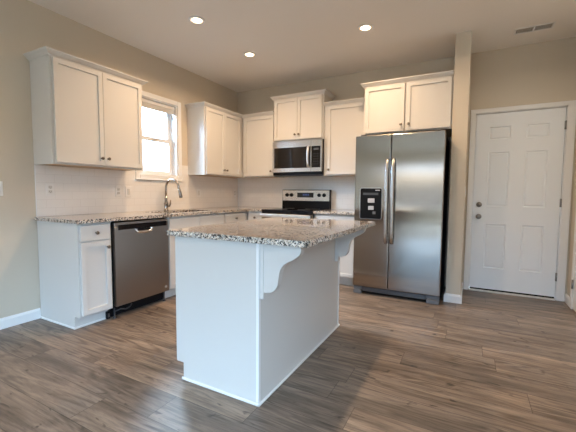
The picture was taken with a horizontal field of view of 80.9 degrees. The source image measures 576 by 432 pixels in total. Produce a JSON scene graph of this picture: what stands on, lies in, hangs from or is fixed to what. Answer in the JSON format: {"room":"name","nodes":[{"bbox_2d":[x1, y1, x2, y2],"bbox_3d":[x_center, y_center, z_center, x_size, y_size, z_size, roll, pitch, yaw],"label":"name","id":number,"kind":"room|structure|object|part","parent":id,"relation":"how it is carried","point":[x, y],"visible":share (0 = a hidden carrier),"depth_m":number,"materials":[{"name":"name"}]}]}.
{"room":"kitchen","nodes":[
{"label":"kitchen","id":0,"kind":"room"},
{"bbox_2d":[0,0,236,317],"bbox_3d":[-3.373,-0.330,0.981,0.150,2.760,10.500,3,4,28],"label":"wall","id":1,"kind":"structure","parent":0,"point":[26,26],"depth_m":2.92,"materials":[{"name":"beige paint"}]},
{"bbox_2d":[0,181,2,195],"bbox_3d":[-2.351,-0.223,2.733,0.010,0.118,0.072,3,4,28],"label":"light switch","id":2,"kind":"object","parent":1,"relation":"attached to","point":[1,182],"visible":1,"depth_m":2.76,"materials":[{"name":"white plastic"}]},
{"bbox_2d":[0,308,40,329],"bbox_3d":[-4.009,1.089,-0.271,0.015,0.090,7.535,3,4,28],"label":"baseboard","id":3,"kind":"structure","parent":1,"relation":"attached to","point":[31,315],"depth_m":2.90,"materials":[{"name":"white paint"}]},
{"bbox_2d":[34,165,36,216],"bbox_3d":[-2.223,-0.221,2.975,0.010,0.456,0.006,3,4,28],"label":"trim","id":4,"kind":"structure","parent":1,"relation":"attached to","point":[34,165],"depth_m":2.97,"materials":[{"name":"white plastic"}]},
{"bbox_2d":[45,183,54,195],"bbox_3d":[-2.162,-0.241,3.068,0.009,0.118,0.072,3,4,28],"label":"wall outlet","id":5,"kind":"object","parent":1,"relation":"attached to","point":[49,186],"visible":1,"depth_m":3.06,"materials":[{"name":"white plastic"}]},
{"bbox_2d":[23,46,147,170],"bbox_3d":[-1.857,-0.931,3.235,0.352,0.928,0.976,3,4,28],"label":"upper cabinet","id":6,"kind":"object","parent":1,"relation":"attached to","point":[87,114],"visible":1,"depth_m":3.01,"materials":[{"name":"white paint"}]},
{"bbox_3d":[-1.838,-0.893,2.985,0.020,0.858,0.424,3,4,28],"label":"door","id":7,"kind":"part","parent":6,"relation":"part of","materials":[{"name":"white paint"}]},
{"bbox_3d":[-1.857,-1.369,3.207,0.346,0.050,0.976,3,4,28],"label":"crown moulding","id":8,"kind":"part","parent":6,"relation":"part of","materials":[{"name":"white paint"}]},
{"bbox_3d":[-1.893,-0.478,3.283,0.276,0.005,0.852,3,4,28],"label":"underside panel","id":9,"kind":"part","parent":6,"relation":"part of","materials":[{"name":"beige wood"}]},
{"bbox_3d":[-1.637,-0.917,3.360,0.020,0.858,0.424,3,4,28],"label":"door","id":10,"kind":"part","parent":6,"relation":"part of","materials":[{"name":"white paint"}]},
{"bbox_2d":[115,186,120,196],"bbox_3d":[-1.841,-0.269,3.666,0.009,0.118,0.072,3,4,28],"label":"wall outlet","id":11,"kind":"object","parent":1,"relation":"attached to","point":[117,188],"visible":1,"depth_m":3.66,"materials":[{"name":"white plastic"}]},
{"bbox_2d":[125,186,130,196],"bbox_3d":[-1.783,-0.272,3.774,0.010,0.118,0.072,3,4,28],"label":"light switch","id":12,"kind":"object","parent":1,"relation":"attached to","point":[127,188],"visible":1,"depth_m":3.77,"materials":[{"name":"white plastic"}]},
{"bbox_2d":[35,165,237,216],"bbox_3d":[-1.527,-0.367,4.270,0.008,0.580,2.945,3,4,28],"label":"backsplash","id":13,"kind":"structure","parent":1,"relation":"attached to","point":[77,191],"depth_m":3.66,"materials":[{"name":"white tile"}]},
{"bbox_2d":[135,91,182,181],"bbox_3d":[-1.631,-0.949,4.162,0.181,1.022,0.723,3,4,28],"label":"window","id":14,"kind":"structure","parent":1,"relation":"in","point":[174,161],"depth_m":4.38,"materials":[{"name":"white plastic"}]},
{"bbox_3d":[-1.662,-0.745,4.193,0.041,0.458,0.561,3,4,28],"label":"sash","id":15,"kind":"part","parent":14,"relation":"part of","materials":[{"name":"white plastic"}]},
{"bbox_2d":[142,98,173,119],"bbox_3d":[-1.609,-1.287,4.130,0.050,0.202,0.549,3,4,28],"label":"window blind","id":16,"kind":"object","parent":14,"relation":"attached to","point":[146,103],"visible":0.85,"depth_m":4.13,"materials":[{"name":"white plastic"}]},
{"bbox_3d":[-1.613,-1.298,4.131,0.028,0.016,0.541,3,4,28],"label":"rail","id":17,"kind":"part","parent":16,"relation":"part of","materials":[{"name":"white plastic"}]},
{"bbox_3d":[-1.690,-1.160,4.181,0.025,0.465,0.561,3,4,28],"label":"sash","id":18,"kind":"part","parent":14,"relation":"part of","materials":[{"name":"white plastic"}]},
{"bbox_2d":[185,101,244,177],"bbox_3d":[-0.946,-1.042,4.935,0.352,0.930,1.159,3,4,28],"label":"upper cabinet","id":19,"kind":"object","parent":1,"relation":"attached to","point":[214,132],"visible":0.94,"depth_m":4.56,"materials":[{"name":"white paint"}]},
{"bbox_3d":[-0.946,-1.482,4.906,0.346,0.050,1.159,3,4,28],"label":"crown moulding","id":20,"kind":"part","parent":19,"relation":"part of","materials":[{"name":"white paint"}]},
{"bbox_3d":[-0.984,-0.997,4.579,0.020,0.860,0.378,3,4,28],"label":"door","id":21,"kind":"part","parent":19,"relation":"part of","materials":[{"name":"white paint"}]},
{"bbox_3d":[-0.971,-0.590,5.002,0.276,0.005,1.078,3,4,28],"label":"underside panel","id":22,"kind":"part","parent":19,"relation":"part of","materials":[{"name":"beige wood"}]},
{"bbox_3d":[-0.804,-1.019,4.914,0.020,0.860,0.378,3,4,28],"label":"door","id":23,"kind":"part","parent":19,"relation":"part of","materials":[{"name":"white paint"}]},
{"bbox_2d":[0,284,575,431],"bbox_3d":[-1.407,1.194,0.025,4.635,0.120,10.800,3,4,28],"label":"floor","id":24,"kind":"structure","parent":0,"point":[487,362],"depth_m":2.12,"materials":[{"name":"grey wood"}]},
{"bbox_2d":[37,221,112,329],"bbox_3d":[-1.874,0.484,2.987,0.649,0.882,0.300,3,4,28],"label":"base cabinet","id":25,"kind":"object","parent":24,"relation":"on","point":[75,264],"visible":0.98,"depth_m":2.86,"materials":[{"name":"white paint"}]},
{"bbox_3d":[-1.925,0.913,3.041,0.531,0.018,0.298,3,4,28],"label":"shoe moulding","id":26,"kind":"part","parent":25,"relation":"part of","materials":[{"name":"white paint"}]},
{"bbox_3d":[-1.617,0.140,2.834,0.018,0.128,0.256,3,4,28],"label":"drawer","id":27,"kind":"part","parent":25,"relation":"part of","materials":[{"name":"white paint"}]},
{"bbox_3d":[-1.620,0.516,2.860,0.019,0.600,0.256,3,4,28],"label":"door","id":28,"kind":"part","parent":25,"relation":"part of","materials":[{"name":"white paint"}]},
{"bbox_2d":[105,311,109,318],"bbox_3d":[-1.616,0.888,3.028,0.028,0.066,0.030,3,4,28],"label":"junction box","id":29,"kind":"object","parent":24,"relation":"on","point":[107,313],"visible":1,"depth_m":3.02,"materials":[{"name":"black plastic"}]},
{"bbox_2d":[109,218,168,318],"bbox_3d":[-1.647,0.465,3.391,0.630,0.868,0.616,3,4,28],"label":"dishwasher","id":30,"kind":"object","parent":24,"relation":"on","point":[139,247],"visible":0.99,"depth_m":3.21,"materials":[{"name":"silver metal"}]},
{"bbox_3d":[-1.398,0.060,3.235,0.036,0.036,0.598,3,4,28],"label":"rail","id":31,"kind":"part","parent":30,"relation":"part of","materials":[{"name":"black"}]},
{"bbox_3d":[-1.374,0.140,3.227,0.020,0.048,0.196,3,4,28],"label":"pocket handle","id":32,"kind":"part","parent":30,"relation":"part of","materials":[{"name":"silver metal"}]},
{"bbox_2d":[164,213,223,297],"bbox_3d":[-1.289,0.413,4.078,0.649,0.882,0.924,3,4,28],"label":"base cabinet","id":33,"kind":"object","parent":24,"relation":"on","point":[177,222],"visible":0.09,"depth_m":3.67,"materials":[{"name":"white paint"}]},
{"bbox_3d":[-1.144,0.458,3.748,0.019,0.600,0.443,3,4,28],"label":"door","id":34,"kind":"part","parent":33,"relation":"part of","materials":[{"name":"white paint"}]},
{"bbox_3d":[-1.141,0.082,3.722,0.018,0.128,0.443,3,4,28],"label":"drawer","id":35,"kind":"part","parent":33,"relation":"part of","materials":[{"name":"white paint"}]},
{"bbox_3d":[-0.929,0.056,4.117,0.018,0.128,0.443,3,4,28],"label":"drawer","id":36,"kind":"part","parent":33,"relation":"part of","materials":[{"name":"white paint"}]},
{"bbox_2d":[224,211,247,222],"bbox_3d":[-0.808,0.355,4.973,0.649,0.882,1.108,3,4,28],"label":"base cabinet","id":37,"kind":"object","parent":24,"relation":"on","point":[229,217],"visible":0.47,"depth_m":4.52,"materials":[{"name":"white paint"}]},
{"bbox_2d":[34,206,276,223],"bbox_3d":[-1.145,-0.044,4.070,0.876,0.030,2.975,3,4,28],"label":"countertop","id":38,"kind":"structure","parent":37,"relation":"on","point":[102,217],"depth_m":3.37,"materials":[{"name":"stone"}]},
{"bbox_2d":[164,179,182,210],"bbox_3d":[-1.401,-0.261,4.125,0.267,0.390,0.102,3,4,28],"label":"kitchen faucet","id":39,"kind":"object","parent":38,"relation":"on","point":[166,205],"visible":1,"depth_m":4.14,"materials":[{"name":"silver metal"}]},
{"bbox_3d":[-0.709,0.030,4.529,0.018,0.128,0.424,3,4,28],"label":"drawer","id":40,"kind":"part","parent":37,"relation":"part of","materials":[{"name":"white paint"}]},
{"bbox_2d":[248,211,261,219],"bbox_3d":[-0.326,0.359,4.977,0.252,0.882,0.649,3,4,28],"label":"base cabinet","id":41,"kind":"object","parent":24,"relation":"on","point":[252,215],"visible":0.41,"depth_m":4.70,"materials":[{"name":"white paint"}]},
{"bbox_2d":[175,229,365,406],"bbox_3d":[-0.040,0.536,2.429,0.888,0.882,1.277,3,4,28],"label":"kitchen island","id":42,"kind":"object","parent":24,"relation":"on","point":[248,315],"visible":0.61,"depth_m":1.95,"materials":[{"name":"white paint"}]},
{"bbox_3d":[-0.416,0.568,1.930,0.600,0.882,0.016,3,4,28],"label":"panel","id":43,"kind":"part","parent":42,"relation":"part of","materials":[{"name":"white paint"}]},
{"bbox_3d":[-0.157,0.570,1.789,0.017,0.864,0.020,3,4,28],"label":"corner trim","id":44,"kind":"part","parent":42,"relation":"part of","materials":[{"name":"white paint"}]},
{"bbox_3d":[-0.101,0.964,2.490,0.565,0.019,1.277,3,4,28],"label":"shoe moulding","id":45,"kind":"part","parent":42,"relation":"part of","materials":[{"name":"white paint"}]},
{"bbox_3d":[-0.128,0.287,1.784,0.026,0.297,0.052,3,4,28],"label":"plate","id":46,"kind":"part","parent":42,"relation":"part of","materials":[{"name":"white paint"}]},
{"bbox_2d":[167,217,374,247],"bbox_3d":[-0.010,0.080,2.393,0.938,0.030,1.330,3,4,28],"label":"island countertop","id":47,"kind":"structure","parent":42,"relation":"on","point":[281,231],"depth_m":2.03,"materials":[{"name":"stone"}]},
{"bbox_3d":[0.133,0.544,2.337,0.014,0.882,1.219,3,4,28],"label":"panel","id":48,"kind":"part","parent":42,"relation":"part of","materials":[{"name":"white paint"}]},
{"bbox_3d":[0.410,0.222,2.786,0.026,0.297,0.052,3,4,28],"label":"plate","id":49,"kind":"part","parent":42,"relation":"part of","materials":[{"name":"white paint"}]},
{"bbox_3d":[0.429,0.499,2.881,0.017,0.864,0.020,3,4,28],"label":"corner trim","id":50,"kind":"part","parent":42,"relation":"part of","materials":[{"name":"white paint"}]},
{"bbox_2d":[260,190,330,218],"bbox_3d":[0.108,0.227,4.697,0.760,1.190,0.712,3,4,28],"label":"stove","id":51,"kind":"object","parent":24,"relation":"on","point":[295,203],"visible":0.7,"depth_m":4.81,"materials":[{"name":"grey metal"}]},
{"bbox_2d":[260,213,313,218],"bbox_3d":[0.107,0.351,4.705,0.756,0.850,0.712,3,4,28],"label":"oven","id":52,"kind":"object","parent":51,"relation":"in","point":[264,215],"depth_m":4.36,"materials":[{"name":"silver metal"}]},
{"bbox_3d":[-0.018,-0.043,4.437,0.756,0.027,0.024,3,4,28],"label":"rail","id":53,"kind":"part","parent":51,"relation":"part of","materials":[{"name":"silver metal"}]},
{"bbox_2d":[261,208,328,212],"bbox_3d":[0.110,-0.084,4.674,0.760,0.022,0.593,3,4,28],"label":"cooktop","id":54,"kind":"object","parent":51,"relation":"in","point":[272,210],"depth_m":4.53,"materials":[{"name":"black glass"}]},
{"bbox_3d":[0.251,-0.300,4.920,0.748,0.156,0.008,3,4,28],"label":"control panel","id":55,"kind":"part","parent":51,"relation":"part of","materials":[{"name":"silver metal"}]},
{"bbox_2d":[314,214,353,285],"bbox_3d":[0.714,0.405,4.422,0.572,0.882,0.649,3,4,28],"label":"base cabinet","id":56,"kind":"object","parent":24,"relation":"on","point":[346,262],"visible":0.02,"depth_m":4.12,"materials":[{"name":"white paint"}]},
{"bbox_3d":[0.460,0.060,4.213,0.254,0.128,0.018,3,4,28],"label":"drawer","id":57,"kind":"part","parent":56,"relation":"part of","materials":[{"name":"white paint"}]},
{"bbox_2d":[313,209,354,214],"bbox_3d":[0.721,-0.053,4.395,0.576,0.030,0.640,3,4,28],"label":"countertop","id":58,"kind":"structure","parent":56,"relation":"on","point":[330,211],"depth_m":4.20,"materials":[{"name":"stone"}]},
{"bbox_3d":[0.694,0.070,4.088,0.265,0.128,0.018,3,4,28],"label":"drawer","id":59,"kind":"part","parent":56,"relation":"part of","materials":[{"name":"white paint"}]},
{"bbox_3d":[0.691,0.447,4.114,0.265,0.600,0.019,3,4,28],"label":"door","id":60,"kind":"part","parent":56,"relation":"part of","materials":[{"name":"white paint"}]},
{"bbox_2d":[353,129,449,304],"bbox_3d":[1.321,-0.014,3.924,0.911,1.790,0.858,3,4,28],"label":"refrigerator","id":61,"kind":"object","parent":24,"relation":"on","point":[401,179],"visible":1,"depth_m":3.58,"materials":[{"name":"silver metal"}]},
{"bbox_3d":[0.911,-0.137,3.721,0.233,0.334,0.004,3,4,28],"label":"dispenser panel","id":62,"kind":"part","parent":61,"relation":"part of","materials":[{"name":"black plastic"}]},
{"bbox_3d":[0.936,-0.041,3.758,0.386,1.682,0.067,3,4,28],"label":"freezer door","id":63,"kind":"part","parent":61,"relation":"part of","materials":[{"name":"silver metal"}]},
{"bbox_3d":[1.050,-0.155,3.612,0.039,0.919,0.068,3,4,28],"label":"handle","id":64,"kind":"part","parent":61,"relation":"part of","materials":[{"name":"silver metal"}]},
{"bbox_3d":[1.105,-0.153,3.583,0.039,0.919,0.068,3,4,28],"label":"handle","id":65,"kind":"part","parent":61,"relation":"part of","materials":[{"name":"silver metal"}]},
{"bbox_3d":[1.340,-0.024,3.542,0.520,1.682,0.067,3,4,28],"label":"fresh food door","id":66,"kind":"part","parent":61,"relation":"part of","materials":[{"name":"silver metal"}]},
{"bbox_2d":[28,0,575,91],"bbox_3d":[-1.385,-1.680,-0.173,4.635,0.120,10.800,3,4,28],"label":"ceiling","id":67,"kind":"structure","parent":0,"point":[292,41],"depth_m":3.35,"materials":[{"name":"white paint"}]},
{"bbox_2d":[188,16,204,24],"bbox_3d":[-0.858,-1.841,3.179,0.156,0.010,0.156,3,4,28],"label":"recessed light","id":68,"kind":"object","parent":67,"relation":"in","point":[197,20],"visible":1,"depth_m":3.17,"materials":[{"name":"white plastic"}]},
{"bbox_2d":[243,52,255,56],"bbox_3d":[-0.451,-1.892,3.961,0.156,0.010,0.156,3,4,28],"label":"recessed light","id":69,"kind":"object","parent":67,"relation":"in","point":[246,54],"visible":1,"depth_m":3.95,"materials":[{"name":"white plastic"}]},
{"bbox_2d":[357,24,373,31],"bbox_3d":[0.757,-1.837,3.299,0.156,0.010,0.156,3,4,28],"label":"recessed light","id":70,"kind":"object","parent":67,"relation":"in","point":[363,27],"visible":1,"depth_m":3.29,"materials":[{"name":"white plastic"}]},
{"bbox_2d":[514,22,555,34],"bbox_3d":[2.396,-1.825,3.289,0.320,0.008,0.132,3,4,28],"label":"ceiling vent","id":71,"kind":"object","parent":67,"relation":"in","point":[545,26],"visible":1,"depth_m":3.28,"materials":[{"name":"white plastic"}]},
{"bbox_2d":[237,37,575,293],"bbox_3d":[1.116,-0.547,4.612,4.635,2.760,0.150,3,4,28],"label":"wall","id":72,"kind":"structure","parent":0,"point":[543,72],"depth_m":3.82,"materials":[{"name":"beige paint"}]},
{"bbox_2d":[242,111,283,177],"bbox_3d":[-0.378,-1.049,5.093,0.555,0.930,0.352,3,4,28],"label":"upper cabinet","id":73,"kind":"object","parent":72,"relation":"attached to","point":[258,128],"visible":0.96,"depth_m":4.97,"materials":[{"name":"white paint"}]},
{"bbox_3d":[-0.373,-1.488,5.065,0.555,0.050,0.346,3,4,28],"label":"crown moulding","id":74,"kind":"part","parent":73,"relation":"part of","materials":[{"name":"white paint"}]},
{"bbox_3d":[-0.434,-1.020,4.970,0.513,0.860,0.020,3,4,28],"label":"door","id":75,"kind":"part","parent":73,"relation":"part of","materials":[{"name":"white paint"}]},
{"bbox_2d":[238,176,354,209],"bbox_3d":[0.149,-0.371,5.051,2.210,0.505,0.008,3,4,28],"label":"backsplash","id":76,"kind":"structure","parent":72,"relation":"attached to","point":[252,192],"depth_m":5.11,"materials":[{"name":"white tile"}]},
{"bbox_2d":[270,89,335,141],"bbox_3d":[0.200,-1.361,4.748,0.848,0.630,0.377,3,4,28],"label":"upper cabinet","id":77,"kind":"object","parent":72,"relation":"attached to","point":[301,115],"visible":0.95,"depth_m":4.59,"materials":[{"name":"white paint"}]},
{"bbox_3d":[-0.030,-1.339,4.704,0.360,0.560,0.020,3,4,28],"label":"door","id":78,"kind":"part","parent":77,"relation":"part of","materials":[{"name":"white paint"}]},
{"bbox_2d":[273,139,323,175],"bbox_3d":[0.182,-0.806,4.761,0.759,0.472,0.414,3,4,28],"label":"microwave oven","id":79,"kind":"object","parent":77,"relation":"attached to","point":[298,157],"visible":0.98,"depth_m":4.62,"materials":[{"name":"silver metal"}]},
{"bbox_3d":[0.050,-0.804,4.664,0.558,0.284,0.003,3,4,28],"label":"door glass","id":80,"kind":"part","parent":79,"relation":"part of","materials":[{"name":"black glass"}]},
{"bbox_3d":[0.267,-0.793,4.516,0.033,0.298,0.062,3,4,28],"label":"door handle","id":81,"kind":"part","parent":79,"relation":"part of","materials":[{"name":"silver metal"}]},
{"bbox_3d":[0.371,-0.790,4.493,0.126,0.284,0.003,3,4,28],"label":"control panel","id":82,"kind":"part","parent":79,"relation":"part of","materials":[{"name":"black glass"}]},
{"bbox_3d":[0.204,-1.650,4.731,0.848,0.050,0.371,3,4,28],"label":"crown moulding","id":83,"kind":"part","parent":77,"relation":"part of","materials":[{"name":"white paint"}]},
{"bbox_3d":[0.290,-1.324,4.534,0.360,0.560,0.020,3,4,28],"label":"door","id":84,"kind":"part","parent":77,"relation":"part of","materials":[{"name":"white paint"}]},
{"bbox_2d":[323,97,364,176],"bbox_3d":[0.811,-1.009,4.457,0.615,0.955,0.352,3,4,28],"label":"upper cabinet","id":85,"kind":"object","parent":72,"relation":"attached to","point":[344,119],"visible":0.81,"depth_m":4.36,"materials":[{"name":"white paint"}]},
{"bbox_3d":[0.816,-1.461,4.429,0.615,0.050,0.346,3,4,28],"label":"crown moulding","id":86,"kind":"part","parent":85,"relation":"part of","materials":[{"name":"white paint"}]},
{"bbox_2d":[360,70,453,136],"bbox_3d":[1.408,-1.233,3.956,0.972,0.580,0.647,3,4,28],"label":"upper cabinet","id":87,"kind":"object","parent":72,"relation":"attached to","point":[424,102],"visible":0.91,"depth_m":3.68,"materials":[{"name":"white paint"}]},
{"bbox_3d":[1.087,-1.204,3.807,0.435,0.510,0.020,3,4,28],"label":"door","id":88,"kind":"part","parent":87,"relation":"part of","materials":[{"name":"white paint"}]},
{"bbox_3d":[1.411,-1.498,3.940,0.972,0.050,0.641,3,4,28],"label":"crown moulding","id":89,"kind":"part","parent":87,"relation":"part of","materials":[{"name":"white paint"}]},
{"bbox_3d":[1.441,-0.954,3.997,0.891,0.005,0.571,3,4,28],"label":"underside panel","id":90,"kind":"part","parent":87,"relation":"part of","materials":[{"name":"beige wood"}]},
{"bbox_3d":[1.492,-1.187,3.591,0.443,0.510,0.020,3,4,28],"label":"door","id":91,"kind":"part","parent":87,"relation":"part of","materials":[{"name":"white paint"}]},
{"bbox_2d":[463,100,575,301],"bbox_3d":[2.571,-0.160,3.820,0.962,2.118,0.212,3,4,28],"label":"door","id":92,"kind":"structure","parent":72,"relation":"in","point":[520,170],"depth_m":3.77,"materials":[{"name":"white paint"}]},
{"bbox_2d":[445,31,471,294],"bbox_3d":[1.898,-0.482,3.752,0.142,2.760,0.632,3,4,28],"label":"wall partition","id":93,"kind":"structure","parent":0,"point":[463,45],"depth_m":3.47,"materials":[{"name":"beige paint"}]},
{"bbox_2d":[443,282,462,303],"bbox_3d":[1.880,0.851,3.828,0.173,0.090,0.628,3,4,28],"label":"baseboard","id":94,"kind":"structure","parent":93,"relation":"attached to","point":[453,298],"depth_m":3.56,"materials":[{"name":"white paint"}]},
{"bbox_2d":[567,155,575,311],"bbox_3d":[0.581,-0.156,-1.128,0.150,2.760,10.500,3,4,28],"label":"wall","id":95,"kind":"structure","parent":0,"point":[574,186],"depth_m":3.51,"materials":[{"name":"beige paint"}]},
{"bbox_2d":[564,293,569,305],"bbox_3d":[0.498,1.173,-0.998,0.015,0.090,10.500,3,4,28],"label":"baseboard","id":96,"kind":"structure","parent":95,"relation":"attached to","point":[567,298],"depth_m":3.54,"materials":[{"name":"white paint"}]},
{"bbox_2d":[569,213,575,310],"bbox_3d":[2.645,-0.098,2.937,0.027,2.117,0.955,3,4,28],"label":"door","id":97,"kind":"structure","parent":95,"relation":"in","point":[572,305],"depth_m":3.35,"materials":[{"name":"white paint"}]}
]}

